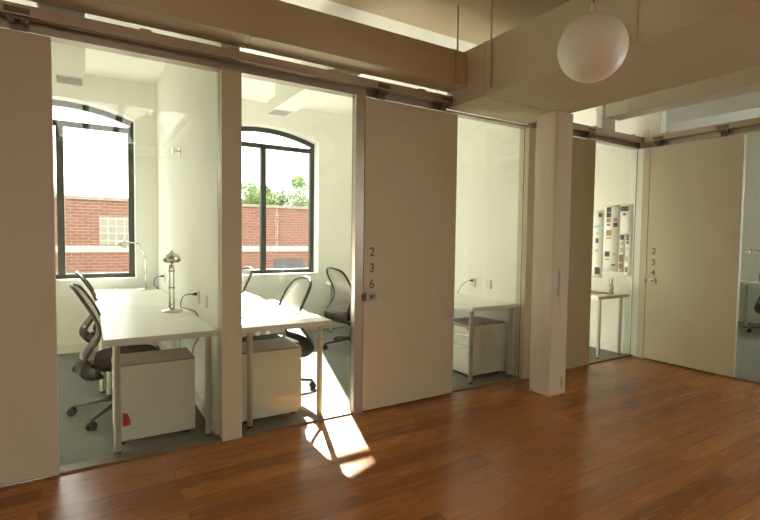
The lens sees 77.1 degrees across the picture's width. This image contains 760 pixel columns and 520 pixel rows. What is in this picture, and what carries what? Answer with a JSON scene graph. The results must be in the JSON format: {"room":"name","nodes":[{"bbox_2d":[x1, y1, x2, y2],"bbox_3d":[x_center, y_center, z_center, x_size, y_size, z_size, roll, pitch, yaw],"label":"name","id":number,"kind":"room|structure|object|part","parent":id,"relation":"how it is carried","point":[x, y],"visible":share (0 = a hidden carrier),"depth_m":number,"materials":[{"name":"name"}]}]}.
{"room":"office hallway","nodes":[
{"label":"office hallway","id":0,"kind":"room"},
{"bbox_2d":[156,34,239,419],"bbox_3d":[-1.842,-0.465,4.536,0.118,3.200,3.300,-1,3,-32],"label":"wall partition","id":1,"kind":"structure","parent":0,"point":[186,97],"depth_m":3.98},
{"bbox_2d":[172,147,180,154],"bbox_3d":[-1.874,-1.004,4.393,0.070,0.070,0.060,-1,3,-32],"label":"wall bracket","id":2,"kind":"object","parent":1,"relation":"attached to","point":[173,149],"visible":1,"depth_m":4.38,"materials":[{"name":"silver metal"}]},
{"bbox_2d":[196,290,199,302],"bbox_3d":[-1.442,0.292,3.777,0.014,0.096,0.072,-1,3,-32],"label":"wall outlet","id":3,"kind":"object","parent":1,"relation":"attached to","point":[197,291],"visible":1,"depth_m":3.75,"materials":[{"name":"white plastic"}]},
{"bbox_2d":[180,292,198,353],"bbox_3d":[-1.529,0.504,3.818,0.108,0.504,0.284,-1,3,-39],"label":"power cord","id":4,"kind":"object","parent":3,"relation":"attached to","point":[194,294],"visible":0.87,"depth_m":3.77,"materials":[{"name":"black plastic"}]},
{"bbox_2d":[204,294,207,307],"bbox_3d":[-1.285,0.305,3.522,0.014,0.096,0.072,-1,3,-32],"label":"wall outlet","id":5,"kind":"object","parent":1,"relation":"attached to","point":[205,295],"visible":1,"depth_m":3.50,"materials":[{"name":"white plastic"}]},
{"bbox_2d":[219,70,220,436],"bbox_3d":[-1.847,-0.009,2.683,1.843,2.438,0.008,-1,3,-32],"label":"window","id":6,"kind":"structure","parent":1,"relation":"in","point":[219,70],"depth_m":3.14,"materials":[{"name":"glass"}]},
{"bbox_2d":[0,0,451,103],"bbox_3d":[-1.427,-1.311,2.789,4.713,0.069,0.090,-1,3,-32],"label":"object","id":7,"kind":"object","parent":1,"relation":"attached to","point":[143,36],"visible":0.92,"depth_m":2.95,"materials":[{"name":"metal"}]},
{"bbox_2d":[0,4,59,485],"bbox_3d":[-2.187,-0.044,2.393,0.920,2.526,0.115,-1,3,-32],"label":"door","id":8,"kind":"structure","parent":7,"relation":"hanging from","point":[29,418],"depth_m":2.58,"materials":[{"name":"paint"}]},
{"bbox_2d":[362,83,457,410],"bbox_3d":[0.268,-0.083,3.901,0.927,2.526,0.115,-1,3,-32],"label":"door","id":9,"kind":"structure","parent":7,"relation":"hanging from","point":[410,152],"depth_m":3.89,"materials":[{"name":"paint"}]},
{"bbox_3d":[-0.068,0.282,3.720,0.095,0.080,0.014,-1,3,-32],"label":"handle","id":10,"kind":"part","parent":9,"relation":"part of","materials":[{"name":"metal"}]},
{"bbox_2d":[217,68,241,441],"bbox_3d":[-1.009,-0.014,3.204,0.130,2.445,0.120,-1,3,-32],"label":"column","id":11,"kind":"structure","parent":1,"relation":"attached to","point":[230,252],"depth_m":3.15,"materials":[{"name":"paint"}]},
{"bbox_2d":[0,15,639,149],"bbox_3d":[-0.027,-1.310,3.753,7.300,0.107,0.085,-1,3,-32],"label":"door track","id":12,"kind":"structure","parent":1,"relation":"attached to","point":[58,34],"depth_m":3.12,"materials":[{"name":"metal"}]},
{"bbox_2d":[350,114,352,396],"bbox_3d":[-0.585,-0.029,3.458,0.859,2.438,0.008,-1,3,-32],"label":"window","id":13,"kind":"structure","parent":1,"relation":"in","point":[352,114],"depth_m":3.68,"materials":[{"name":"glass"}]},
{"bbox_2d":[52,73,352,344],"bbox_3d":[-0.085,-0.592,7.737,11.550,3.200,0.320,-1,3,-32],"label":"wall","id":14,"kind":"structure","parent":0,"point":[330,134],"depth_m":6.43,"materials":[{"name":"white paint"}]},
{"bbox_2d":[52,99,134,278],"bbox_3d":[-3.708,-0.807,5.537,1.520,2.055,0.072,-1,3,-32],"label":"window","id":15,"kind":"structure","parent":14,"relation":"in","point":[59,124],"depth_m":5.62,"materials":[{"name":"black metal"}]},
{"bbox_2d":[57,321,350,353],"bbox_3d":[-2.567,1.005,6.101,5.365,0.100,0.014,-1,3,-32],"label":"baseboard","id":16,"kind":"structure","parent":14,"relation":"attached to","point":[71,348],"depth_m":5.62,"materials":[{"name":"paint"}]},
{"bbox_2d":[242,126,313,273],"bbox_3d":[-1.667,-0.838,6.790,1.550,2.060,0.072,-1,3,-32],"label":"window","id":17,"kind":"structure","parent":14,"relation":"in","point":[263,147],"depth_m":6.86,"materials":[{"name":"black metal"}]},
{"bbox_2d":[0,321,759,519],"bbox_3d":[0.991,1.364,0.972,16.650,0.050,12.500,-1,3,-32],"label":"floor","id":18,"kind":"structure","parent":0,"point":[630,437],"depth_m":2.99,"materials":[{"name":"brown wood"}]},
{"bbox_2d":[72,271,97,371],"bbox_3d":[-2.708,0.605,4.856,0.743,1.010,0.715,-1,3,-32],"label":"office chair","id":19,"kind":"object","parent":18,"relation":"on","point":[86,335],"visible":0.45,"depth_m":4.61,"materials":[{"name":"plastic"}]},
{"bbox_3d":[-2.883,0.450,4.709,0.218,0.689,0.495,-1,3,-32],"label":"frame","id":20,"kind":"part","parent":19,"relation":"part of","materials":[{"name":"plastic"}]},
{"bbox_2d":[67,283,158,430],"bbox_3d":[-1.989,0.669,3.680,0.743,1.010,0.715,-1,3,-29],"label":"office chair","id":21,"kind":"object","parent":18,"relation":"on","point":[88,371],"visible":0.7,"depth_m":3.52,"materials":[{"name":"plastic"}]},
{"bbox_3d":[-2.171,0.513,3.542,0.218,0.689,0.495,-1,3,-29],"label":"frame","id":22,"kind":"part","parent":21,"relation":"part of","materials":[{"name":"plastic"}]},
{"bbox_3d":[-2.167,1.075,3.640,0.331,0.078,0.048,0,3,-11],"label":"leg","id":23,"kind":"part","parent":21,"relation":"part of","materials":[{"name":"metal"}]},
{"bbox_3d":[-1.991,1.084,3.486,0.048,0.078,0.331,1,3,4],"label":"leg","id":24,"kind":"part","parent":21,"relation":"part of","materials":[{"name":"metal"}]},
{"bbox_3d":[-1.935,0.745,3.684,0.470,0.085,0.490,-1,3,-29],"label":"seat","id":25,"kind":"part","parent":21,"relation":"part of","materials":[{"name":"fabric"}]},
{"bbox_2d":[95,288,181,393],"bbox_3d":[-2.537,0.743,4.912,0.678,0.735,1.645,-1,3,-32],"label":"desk","id":26,"kind":"object","parent":18,"relation":"on","point":[113,298],"visible":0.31,"depth_m":4.65,"materials":[{"name":"white plastic"}]},
{"bbox_3d":[-2.396,0.801,4.111,0.068,0.697,0.068,-1,3,-32],"label":"leg","id":27,"kind":"part","parent":26,"relation":"part of","materials":[{"name":"white metal"}]},
{"bbox_2d":[115,239,156,289],"bbox_3d":[-2.791,0.055,5.474,0.433,0.581,0.172,-1,3,-37],"label":"desk lamp","id":28,"kind":"object","parent":26,"relation":"on","point":[122,244],"visible":1,"depth_m":5.49,"materials":[{"name":"silver metal"}]},
{"bbox_3d":[-2.912,-0.177,5.368,0.121,0.109,0.127,-1,3,-37],"label":"lamp shade","id":29,"kind":"part","parent":28,"relation":"part of","materials":[{"name":"silver metal"}]},
{"bbox_3d":[-2.797,-0.119,5.460,0.224,0.194,0.036,-1,3,-37],"label":"arm","id":30,"kind":"part","parent":28,"relation":"part of","materials":[{"name":"silver metal"}]},
{"bbox_3d":[-2.717,0.151,5.535,0.016,0.335,0.052,-1,3,-37],"label":"post","id":31,"kind":"part","parent":28,"relation":"part of","materials":[{"name":"silver metal"}]},
{"bbox_3d":[-1.901,0.793,4.415,0.068,0.697,0.068,-1,3,-32],"label":"leg","id":32,"kind":"part","parent":26,"relation":"part of","materials":[{"name":"white metal"}]},
{"bbox_2d":[111,347,194,444],"bbox_3d":[-1.572,0.930,3.306,0.493,0.535,0.334,-1,3,-32],"label":"base cabinet","id":33,"kind":"object","parent":18,"relation":"on","point":[158,386],"visible":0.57,"depth_m":3.18,"materials":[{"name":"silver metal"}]},
{"bbox_3d":[-1.568,0.669,3.297,0.487,0.012,0.330,-1,3,-32],"label":"panel","id":34,"kind":"part","parent":33,"relation":"part of","materials":[{"name":"metal"}]},
{"bbox_2d":[99,305,216,454],"bbox_3d":[-1.736,0.813,3.628,0.658,0.735,1.355,-1,3,-32],"label":"desk","id":35,"kind":"object","parent":18,"relation":"on","point":[123,326],"visible":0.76,"depth_m":3.24,"materials":[{"name":"white laminate"}]},
{"bbox_3d":[-2.282,0.807,4.017,0.068,0.697,0.068,-1,3,-32],"label":"leg","id":36,"kind":"part","parent":35,"relation":"part of","materials":[{"name":"white metal"}]},
{"bbox_3d":[-1.635,0.864,2.967,0.068,0.697,0.068,-1,3,-32],"label":"leg","id":37,"kind":"part","parent":35,"relation":"part of","materials":[{"name":"white metal"}]},
{"bbox_2d":[161,250,182,312],"bbox_3d":[-1.698,0.172,3.891,0.172,0.521,0.433,0,3,-24],"label":"desk lamp","id":38,"kind":"object","parent":35,"relation":"on","point":[171,257],"visible":1,"depth_m":3.95,"materials":[{"name":"silver metal"}]},
{"bbox_3d":[-1.738,0.236,3.980,0.052,0.335,0.016,0,3,-24],"label":"post","id":39,"kind":"part","parent":38,"relation":"part of","materials":[{"name":"silver metal"}]},
{"bbox_3d":[-1.632,-0.026,3.739,0.127,0.109,0.121,0,3,-24],"label":"lamp shade","id":40,"kind":"part","parent":38,"relation":"part of","materials":[{"name":"silver metal"}]},
{"bbox_3d":[-1.815,0.799,4.304,0.068,0.697,0.068,-1,3,-32],"label":"leg","id":41,"kind":"part","parent":35,"relation":"part of","materials":[{"name":"white metal"}]},
{"bbox_3d":[-1.169,0.857,3.253,0.068,0.697,0.068,-1,3,-32],"label":"leg","id":42,"kind":"part","parent":35,"relation":"part of","materials":[{"name":"white metal"}]},
{"bbox_2d":[242,267,252,292],"bbox_3d":[-1.778,0.590,5.425,0.743,1.010,0.715,-1,3,-38],"label":"office chair","id":43,"kind":"object","parent":18,"relation":"on","point":[247,272],"visible":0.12,"depth_m":5.54,"materials":[{"name":"plastic"}]},
{"bbox_2d":[242,292,265,335],"bbox_3d":[-1.809,0.736,5.271,0.645,0.735,1.495,-1,3,-32],"label":"desk","id":44,"kind":"object","parent":18,"relation":"on","point":[246,296],"visible":0.02,"depth_m":4.87,"materials":[{"name":"white plastic"}]},
{"bbox_2d":[242,338,301,423],"bbox_3d":[-0.891,0.920,3.692,0.471,0.535,0.360,-1,3,-32],"label":"base cabinet","id":45,"kind":"object","parent":18,"relation":"on","point":[276,362],"visible":0.8,"depth_m":3.56,"materials":[{"name":"silver metal"}]},
{"bbox_3d":[-0.891,0.659,3.678,0.465,0.012,0.360,-1,3,-32],"label":"panel","id":46,"kind":"part","parent":45,"relation":"part of","materials":[{"name":"metal"}]},
{"bbox_3d":[-0.702,0.807,3.802,0.017,0.113,0.352,-1,3,-32],"label":"drawer","id":47,"kind":"part","parent":45,"relation":"part of","materials":[{"name":"metal"}]},
{"bbox_3d":[-0.704,0.998,3.811,0.017,0.255,0.352,-1,3,-32],"label":"drawer","id":48,"kind":"part","parent":45,"relation":"part of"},
{"bbox_2d":[242,276,315,388],"bbox_3d":[-0.918,0.660,4.160,0.743,1.010,0.715,-1,3,-37],"label":"office chair","id":49,"kind":"object","parent":18,"relation":"on","point":[295,295],"visible":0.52,"depth_m":4.30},
{"bbox_3d":[-0.974,0.735,4.154,0.470,0.085,0.490,-1,3,-37],"label":"seat","id":50,"kind":"part","parent":49,"relation":"part of","materials":[{"name":"fabric"}]},
{"bbox_3d":[-0.754,0.495,4.309,0.218,0.689,0.495,-1,3,-37],"label":"frame","id":51,"kind":"part","parent":49,"relation":"part of","materials":[{"name":"plastic"}]},
{"bbox_3d":[-0.764,1.063,4.272,0.331,0.078,0.048,0,3,-23],"label":"leg","id":52,"kind":"part","parent":49,"relation":"part of","materials":[{"name":"metal"}]},
{"bbox_2d":[242,300,331,428],"bbox_3d":[-1.028,0.801,4.062,0.710,0.735,1.355,-1,3,-32],"label":"desk","id":53,"kind":"object","parent":18,"relation":"on","point":[267,316],"visible":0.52,"depth_m":3.65,"materials":[{"name":"white laminate"}]},
{"bbox_3d":[-0.925,0.853,3.391,0.068,0.697,0.068,-1,3,-32],"label":"leg","id":54,"kind":"part","parent":53,"relation":"part of","materials":[{"name":"white metal"}]},
{"bbox_3d":[-0.465,0.846,3.673,0.068,0.697,0.068,-1,3,-32],"label":"leg","id":55,"kind":"part","parent":53,"relation":"part of","materials":[{"name":"white metal"}]},
{"bbox_2d":[322,267,351,349],"bbox_3d":[-0.355,0.584,5.949,0.743,1.010,0.715,-1,3,-38],"label":"office chair","id":56,"kind":"object","parent":18,"relation":"on","point":[338,310],"visible":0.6,"depth_m":5.76,"materials":[{"name":"fabric"}]},
{"bbox_3d":[-0.517,0.991,5.871,0.331,0.078,0.048,0,3,-24],"label":"leg","id":57,"kind":"part","parent":56,"relation":"part of","materials":[{"name":"metal"}]},
{"bbox_3d":[-0.512,0.429,5.782,0.218,0.689,0.495,-1,3,-38],"label":"frame","id":58,"kind":"part","parent":56,"relation":"part of","materials":[{"name":"plastic"}]},
{"bbox_2d":[326,280,350,331],"bbox_3d":[-0.094,0.701,6.468,0.731,0.735,1.450,-1,3,-32],"label":"desk","id":59,"kind":"object","parent":18,"relation":"on","point":[327,282],"visible":0.12,"depth_m":6.84,"materials":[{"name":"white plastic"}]},
{"bbox_3d":[-0.711,0.694,6.869,0.068,0.697,0.068,-1,3,-32],"label":"leg","id":60,"kind":"part","parent":59,"relation":"part of","materials":[{"name":"plastic"}]},
{"bbox_2d":[158,339,623,434],"bbox_3d":[0.092,1.049,5.875,4.802,0.100,3.156,-1,3,-32],"label":"baseboard","id":61,"kind":"structure","parent":18,"relation":"on","point":[199,401],"depth_m":4.91,"materials":[{"name":"paint"}]},
{"bbox_2d":[59,353,631,474],"bbox_3d":[0.175,1.184,3.996,6.630,0.017,0.093,-1,3,-32],"label":"trim","id":62,"kind":"structure","parent":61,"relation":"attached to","point":[79,466],"depth_m":3.19,"materials":[{"name":"metal"}]},
{"bbox_2d":[350,94,364,413],"bbox_3d":[-0.173,-0.028,3.678,0.073,2.449,0.048,-1,3,-32],"label":"trim","id":63,"kind":"structure","parent":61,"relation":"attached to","point":[358,99],"depth_m":3.66,"materials":[{"name":"metal"}]},
{"bbox_2d":[453,316,504,375],"bbox_3d":[0.970,0.887,4.900,0.461,0.535,0.389,-1,3,-32],"label":"base cabinet","id":64,"kind":"object","parent":18,"relation":"on","point":[488,338],"visible":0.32,"depth_m":4.75,"materials":[{"name":"white metal"}]},
{"bbox_3d":[0.787,0.779,4.783,0.017,0.113,0.377,-1,3,-32],"label":"drawer","id":65,"kind":"part","parent":64,"relation":"part of","materials":[{"name":"metal"}]},
{"bbox_3d":[0.784,0.970,4.792,0.017,0.255,0.377,-1,3,-32],"label":"drawer","id":66,"kind":"part","parent":64,"relation":"part of","materials":[{"name":"metal"}]},
{"bbox_3d":[0.788,0.678,4.779,0.017,0.076,0.377,-1,3,-32],"label":"drawer","id":67,"kind":"part","parent":64,"relation":"part of","materials":[{"name":"metal"}]},
{"bbox_3d":[0.975,0.626,4.891,0.455,0.012,0.385,-1,3,-32],"label":"panel","id":68,"kind":"part","parent":64,"relation":"part of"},
{"bbox_2d":[454,293,517,383],"bbox_3d":[0.766,0.772,5.164,0.631,0.735,1.355,-1,3,-32],"label":"desk","id":69,"kind":"object","parent":18,"relation":"on","point":[471,304],"visible":0.52,"depth_m":4.68,"materials":[{"name":"white plastic"}]},
{"bbox_3d":[0.857,0.824,4.491,0.068,0.697,0.068,-1,3,-32],"label":"leg","id":70,"kind":"part","parent":69,"relation":"part of","materials":[{"name":"white metal"}]},
{"bbox_3d":[1.296,0.817,4.761,0.068,0.697,0.068,-1,3,-32],"label":"leg","id":71,"kind":"part","parent":69,"relation":"part of","materials":[{"name":"white metal"}]},
{"bbox_2d":[529,110,572,396],"bbox_3d":[1.524,-0.045,4.255,0.223,2.471,0.215,-1,3,-32],"label":"wooden column","id":72,"kind":"structure","parent":18,"relation":"on","point":[554,129],"depth_m":4.17,"materials":[{"name":"paint"}]},
{"bbox_2d":[447,0,759,123],"bbox_3d":[3.401,-1.286,0.385,0.983,0.421,9.224,-1,3,-32],"label":"beam","id":73,"kind":"structure","parent":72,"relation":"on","point":[673,43],"depth_m":3.13,"materials":[{"name":"paint"}]},
{"bbox_2d":[591,290,628,358],"bbox_3d":[2.369,0.747,6.148,0.593,0.735,1.355,-1,3,-32],"label":"desk","id":74,"kind":"object","parent":18,"relation":"on","point":[599,297],"visible":0.43,"depth_m":5.54,"materials":[{"name":"white plastic"}]},
{"bbox_3d":[2.533,0.796,5.526,0.068,0.697,0.068,-1,3,-32],"label":"leg","id":75,"kind":"part","parent":74,"relation":"part of","materials":[{"name":"white metal"}]},
{"bbox_2d":[591,290,607,293],"bbox_3d":[2.578,0.391,5.796,0.230,0.014,0.260,-1,3,-32],"label":"notebook","id":76,"kind":"object","parent":74,"relation":"on","point":[592,292],"visible":0.42,"depth_m":5.70,"materials":[{"name":"paper"}]},
{"bbox_2d":[607,285,613,292],"bbox_3d":[2.799,0.353,5.789,0.080,0.095,0.080,-1,3,-32],"label":"pencil cup","id":77,"kind":"object","parent":74,"relation":"on","point":[610,288],"visible":0.8,"depth_m":5.76,"materials":[{"name":"white plastic"}]},
{"bbox_3d":[2.887,0.791,5.743,0.068,0.697,0.068,-1,3,-32],"label":"leg","id":78,"kind":"part","parent":74,"relation":"part of","materials":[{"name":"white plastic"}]},
{"bbox_2d":[738,279,746,317],"bbox_3d":[5.723,0.674,8.604,0.520,0.735,1.300,-1,3,-32],"label":"desk","id":79,"kind":"object","parent":18,"relation":"on","point":[741,280],"visible":0.07,"depth_m":8.15,"materials":[{"name":"white plastic"}]},
{"bbox_2d":[741,280,759,327],"bbox_3d":[6.465,0.747,7.225,0.700,0.735,1.470,-1,3,-32],"label":"desk","id":80,"kind":"object","parent":18,"relation":"on","point":[747,283],"visible":0.99,"depth_m":7.63,"materials":[{"name":"white plastic"}]},
{"bbox_3d":[5.873,0.739,7.654,0.068,0.697,0.068,-1,3,-32],"label":"leg","id":81,"kind":"part","parent":80,"relation":"part of","materials":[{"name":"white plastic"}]},
{"bbox_3d":[5.878,0.739,7.645,0.068,0.697,0.068,-1,3,-32],"label":"leg","id":82,"kind":"part","parent":80,"relation":"part of","materials":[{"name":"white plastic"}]},
{"bbox_2d":[743,248,759,281],"bbox_3d":[6.160,0.077,7.775,0.172,0.546,0.433,-1,3,-27],"label":"desk lamp","id":83,"kind":"object","parent":80,"relation":"on","point":[748,251],"visible":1,"depth_m":7.85,"materials":[{"name":"silver metal"}]},
{"bbox_3d":[6.090,-0.149,7.903,0.127,0.109,0.121,-1,3,-27],"label":"lamp shade","id":84,"kind":"part","parent":83,"relation":"part of","materials":[{"name":"silver metal"}]},
{"bbox_2d":[747,274,759,332],"bbox_3d":[5.840,0.612,6.987,0.743,1.010,0.715,-1,3,-37],"label":"office chair","id":85,"kind":"object","parent":18,"relation":"on","point":[757,305],"visible":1,"depth_m":7.00,"materials":[{"name":"plastic"}]},
{"bbox_3d":[5.679,0.457,6.822,0.218,0.689,0.495,-1,3,-37],"label":"frame","id":86,"kind":"part","parent":85,"relation":"part of","materials":[{"name":"plastic"}]},
{"bbox_2d":[4,0,759,134],"bbox_3d":[0.953,-1.915,0.947,16.650,0.100,12.800,-1,3,-32],"label":"ceiling","id":87,"kind":"structure","parent":0,"point":[99,63],"depth_m":4.12,"materials":[{"name":"white paint"}]},
{"bbox_2d":[456,5,458,76],"bbox_3d":[0.612,-1.724,3.762,0.016,0.552,0.016,-1,3,-32],"label":"rod","id":88,"kind":"object","parent":87,"relation":"hanging from","point":[458,5],"visible":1,"depth_m":3.75,"materials":[{"name":"paint"}]},
{"bbox_2d":[27,0,466,92],"bbox_3d":[-3.447,-1.472,1.421,9.595,0.270,0.224,-1,3,-32],"label":"ceiling beam","id":89,"kind":"structure","parent":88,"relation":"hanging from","point":[276,27],"depth_m":3.11,"materials":[{"name":"paint"}]},
{"bbox_2d":[37,3,84,85],"bbox_3d":[-2.159,-1.531,3.282,0.220,0.240,1.604,-1,3,-32],"label":"duct","id":90,"kind":"object","parent":89,"relation":"attached to","point":[68,61],"visible":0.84,"depth_m":3.39,"materials":[{"name":"paint"}]},
{"bbox_2d":[54,73,83,85],"bbox_3d":[-2.517,-1.464,3.867,0.200,0.018,0.240,-1,3,-32],"label":"grille","id":91,"kind":"object","parent":90,"relation":"attached to","point":[59,78],"depth_m":3.85,"materials":[{"name":"grey"}]},
{"bbox_2d":[266,61,360,116],"bbox_3d":[-0.651,-1.556,4.208,0.220,0.240,1.604,-1,3,-32],"label":"duct","id":92,"kind":"object","parent":89,"relation":"attached to","point":[286,100],"visible":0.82,"depth_m":4.34,"materials":[{"name":"white plastic"}]},
{"bbox_2d":[266,107,292,116],"bbox_3d":[-1.009,-1.488,4.793,0.200,0.018,0.240,-1,3,-32],"label":"grille","id":93,"kind":"object","parent":92,"relation":"attached to","point":[272,111],"depth_m":4.76,"materials":[{"name":"grey"}]},
{"bbox_2d":[489,0,492,87],"bbox_3d":[0.837,-1.648,3.593,0.016,0.682,0.016,-1,3,-32],"label":"rod","id":94,"kind":"object","parent":87,"relation":"hanging from","point":[490,84],"visible":1,"depth_m":3.59,"materials":[{"name":"paint"}]},
{"bbox_2d":[557,0,628,82],"bbox_3d":[1.094,-1.425,2.435,0.336,1.012,0.336,-1,3,-32],"label":"globe lamp","id":95,"kind":"object","parent":87,"relation":"hanging from","point":[595,44],"visible":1,"depth_m":2.34,"materials":[{"name":"white glass"}]},
{"bbox_2d":[430,90,520,364],"bbox_3d":[0.617,-0.506,6.075,0.075,3.200,3.250,-1,3,-32],"label":"wall partition","id":96,"kind":"structure","parent":0,"point":[487,186],"depth_m":5.12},
{"bbox_2d":[471,278,475,286],"bbox_3d":[1.038,0.250,5.324,0.014,0.096,0.072,-1,3,-32],"label":"wall outlet","id":97,"kind":"object","parent":96,"relation":"attached to","point":[473,284],"visible":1,"depth_m":5.31,"materials":[{"name":"white plastic"}]},
{"bbox_2d":[486,280,490,288],"bbox_3d":[1.164,0.261,5.119,0.014,0.096,0.072,-1,3,-32],"label":"wall outlet","id":98,"kind":"object","parent":96,"relation":"attached to","point":[488,282],"visible":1,"depth_m":5.11,"materials":[{"name":"white plastic"}]},
{"bbox_2d":[518,133,524,376],"bbox_3d":[0.976,-0.055,4.417,0.968,2.438,0.008,-1,3,-32],"label":"window","id":99,"kind":"structure","parent":96,"relation":"in","point":[524,133],"depth_m":4.67,"materials":[{"name":"glass"}]},
{"bbox_2d":[514,127,535,378],"bbox_3d":[1.438,-0.054,4.707,0.124,2.445,0.120,-1,3,-32],"label":"trim","id":100,"kind":"structure","parent":96,"relation":"attached to","point":[528,167],"depth_m":4.66,"materials":[{"name":"paint"}]},
{"bbox_2d":[565,128,595,368],"bbox_3d":[1.923,-0.110,4.917,0.903,2.526,0.115,-1,3,-32],"label":"door","id":101,"kind":"structure","parent":96,"relation":"in","point":[583,150],"depth_m":5.06,"materials":[{"name":"paint"}]},
{"bbox_2d":[534,122,642,142],"bbox_3d":[2.208,-1.369,5.021,1.844,0.069,0.090,-1,3,-32],"label":"door track","id":102,"kind":"object","parent":96,"relation":"attached to","point":[578,127],"visible":0.56,"depth_m":5.14,"materials":[{"name":"metal"}]},
{"bbox_2d":[596,105,614,130],"bbox_3d":[2.508,-1.700,5.290,0.240,0.694,0.075,-1,3,-32],"label":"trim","id":103,"kind":"structure","parent":0,"point":[602,122],"depth_m":5.24,"materials":[{"name":"paint"}]},
{"bbox_2d":[571,107,665,355],"bbox_3d":[2.262,-0.525,6.927,0.100,3.200,3.520,-1,3,-32],"label":"wall partition","id":104,"kind":"structure","parent":0,"point":[615,167],"depth_m":5.79,"materials":[{"name":"white paint"}]},
{"bbox_2d":[592,210,603,277],"bbox_3d":[2.761,-0.204,6.070,0.010,0.850,0.161,-1,3,-32],"label":"print","id":105,"kind":"object","parent":104,"relation":"attached to","point":[598,220],"visible":0.81,"depth_m":6.06,"materials":[{"name":"paper"}]},
{"bbox_2d":[602,205,619,271],"bbox_3d":[2.860,-0.270,5.907,0.011,0.820,0.205,-1,3,-32],"label":"print","id":106,"kind":"object","parent":104,"relation":"attached to","point":[611,212],"visible":1,"depth_m":5.90,"materials":[{"name":"paper"}]},
{"bbox_2d":[618,235,624,271],"bbox_3d":[2.932,-0.084,5.794,0.011,0.460,0.070,-1,3,-32],"label":"print","id":107,"kind":"object","parent":104,"relation":"attached to","point":[621,237],"visible":1,"depth_m":5.79,"materials":[{"name":"paper"}]},
{"bbox_2d":[620,204,632,234],"bbox_3d":[2.962,-0.486,5.736,0.010,0.370,0.155,-1,3,-32],"label":"print","id":108,"kind":"object","parent":104,"relation":"attached to","point":[626,209],"visible":1,"depth_m":5.73,"materials":[{"name":"paper"}]},
{"bbox_2d":[624,234,631,275],"bbox_3d":[2.977,-0.062,5.723,0.010,0.505,0.080,-1,3,-32],"label":"print","id":109,"kind":"object","parent":104,"relation":"attached to","point":[628,246],"visible":1,"depth_m":5.72,"materials":[{"name":"paper"}]},
{"bbox_2d":[630,149,637,350],"bbox_3d":[2.621,-0.081,5.427,0.930,2.438,0.008,-1,3,-32],"label":"window","id":110,"kind":"structure","parent":104,"relation":"in","point":[637,149],"depth_m":5.67,"materials":[{"name":"glass"}]},
{"bbox_2d":[636,147,652,357],"bbox_3d":[3.102,-0.075,5.571,0.100,2.449,0.078,-1,3,-32],"label":"trim","id":111,"kind":"structure","parent":104,"relation":"attached to","point":[647,150],"depth_m":5.54,"materials":[{"name":"paint"}]},
{"bbox_2d":[642,129,648,134],"bbox_3d":[3.059,-1.475,5.498,0.010,0.060,0.070,-1,3,-32],"label":"junction box","id":112,"kind":"object","parent":104,"relation":"attached to","point":[646,131],"visible":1,"depth_m":5.49,"materials":[{"name":"white plastic"}]},
{"bbox_2d":[643,124,746,376],"bbox_3d":[3.308,-0.102,5.115,0.115,2.526,0.923,-1,3,-32],"label":"door","id":113,"kind":"structure","parent":104,"relation":"in","point":[696,193],"depth_m":5.07,"materials":[{"name":"paint"}]},
{"bbox_3d":[3.107,0.240,5.462,0.014,0.080,0.095,-1,3,-32],"label":"handle","id":114,"kind":"part","parent":113,"relation":"part of","materials":[{"name":"metal"}]},
{"bbox_2d":[640,124,759,148],"bbox_3d":[4.215,-1.258,3.770,0.085,0.107,4.330,-1,3,-32],"label":"trim","id":115,"kind":"structure","parent":104,"relation":"attached to","point":[754,128],"depth_m":5.01,"materials":[{"name":"metal"}]},
{"bbox_2d":[643,117,759,142],"bbox_3d":[4.139,-1.285,3.725,0.090,0.069,4.144,-1,3,-32],"label":"door track","id":116,"kind":"object","parent":104,"relation":"attached to","point":[754,121],"visible":1,"depth_m":4.95,"materials":[{"name":"metal"}]},
{"bbox_2d":[733,375,759,383],"bbox_3d":[4.213,1.241,3.820,0.085,0.019,4.187,-1,3,-32],"label":"trim","id":117,"kind":"structure","parent":104,"relation":"attached to","point":[735,377],"depth_m":4.72,"materials":[{"name":"metal"}]},
{"bbox_2d":[735,133,746,374],"bbox_3d":[4.446,0.037,3.394,0.010,2.437,3.230,-1,3,-32],"label":"window","id":118,"kind":"structure","parent":117,"relation":"on","point":[746,133],"depth_m":4.76,"materials":[{"name":"glass"}]},
{"bbox_2d":[666,91,759,131],"bbox_3d":[4.485,-1.908,5.822,0.430,0.240,7.600,-1,3,-32],"label":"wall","id":119,"kind":"structure","parent":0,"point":[746,105],"depth_m":6.00,"materials":[{"name":"paint"}]},
{"bbox_2d":[739,133,759,317],"bbox_3d":[6.865,-0.488,7.363,0.100,3.200,7.600,-1,3,-32],"label":"wall","id":120,"kind":"structure","parent":0,"point":[750,263],"depth_m":8.13,"materials":[{"name":"paint"}]},
{"bbox_2d":[738,315,758,323],"bbox_3d":[6.797,1.061,7.405,0.014,0.100,7.600,-1,3,-32],"label":"baseboard","id":121,"kind":"structure","parent":120,"relation":"attached to","point":[741,318],"depth_m":8.15,"materials":[{"name":"paint"}]},
{"bbox_3d":[2.588,0.060,-5.533,12.600,3.200,0.120,-1,3,-32],"label":"wall","id":122,"kind":"structure","parent":0,"visible":0},
{"bbox_2d":[606,66,759,120],"bbox_3d":[4.953,-1.425,1.317,0.248,0.196,9.198,-1,3,-32],"label":"air duct","id":123,"kind":"object","parent":122,"relation":"attached to","point":[748,80],"visible":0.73,"depth_m":4.49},
{"label":"outside","id":124,"kind":"structure","parent":0,"visible":0},
{"bbox_2d":[242,174,308,206],"bbox_3d":[-5.088,0.116,23.539,4.226,8.906,2.732,-1,3,-32],"label":"tree","id":125,"kind":"object","parent":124,"point":[253,195],"visible":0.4,"depth_m":23.15,"materials":[{"name":"green plant"}]},
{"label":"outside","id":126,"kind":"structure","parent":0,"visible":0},
{"bbox_2d":[54,195,307,273],"bbox_3d":[-6.379,1.800,17.141,30.100,7.390,5.410,-1,3,-32],"label":"brick building","id":127,"kind":"structure","parent":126,"point":[93,225],"depth_m":13.34,"materials":[{"name":"brick"}]}
]}

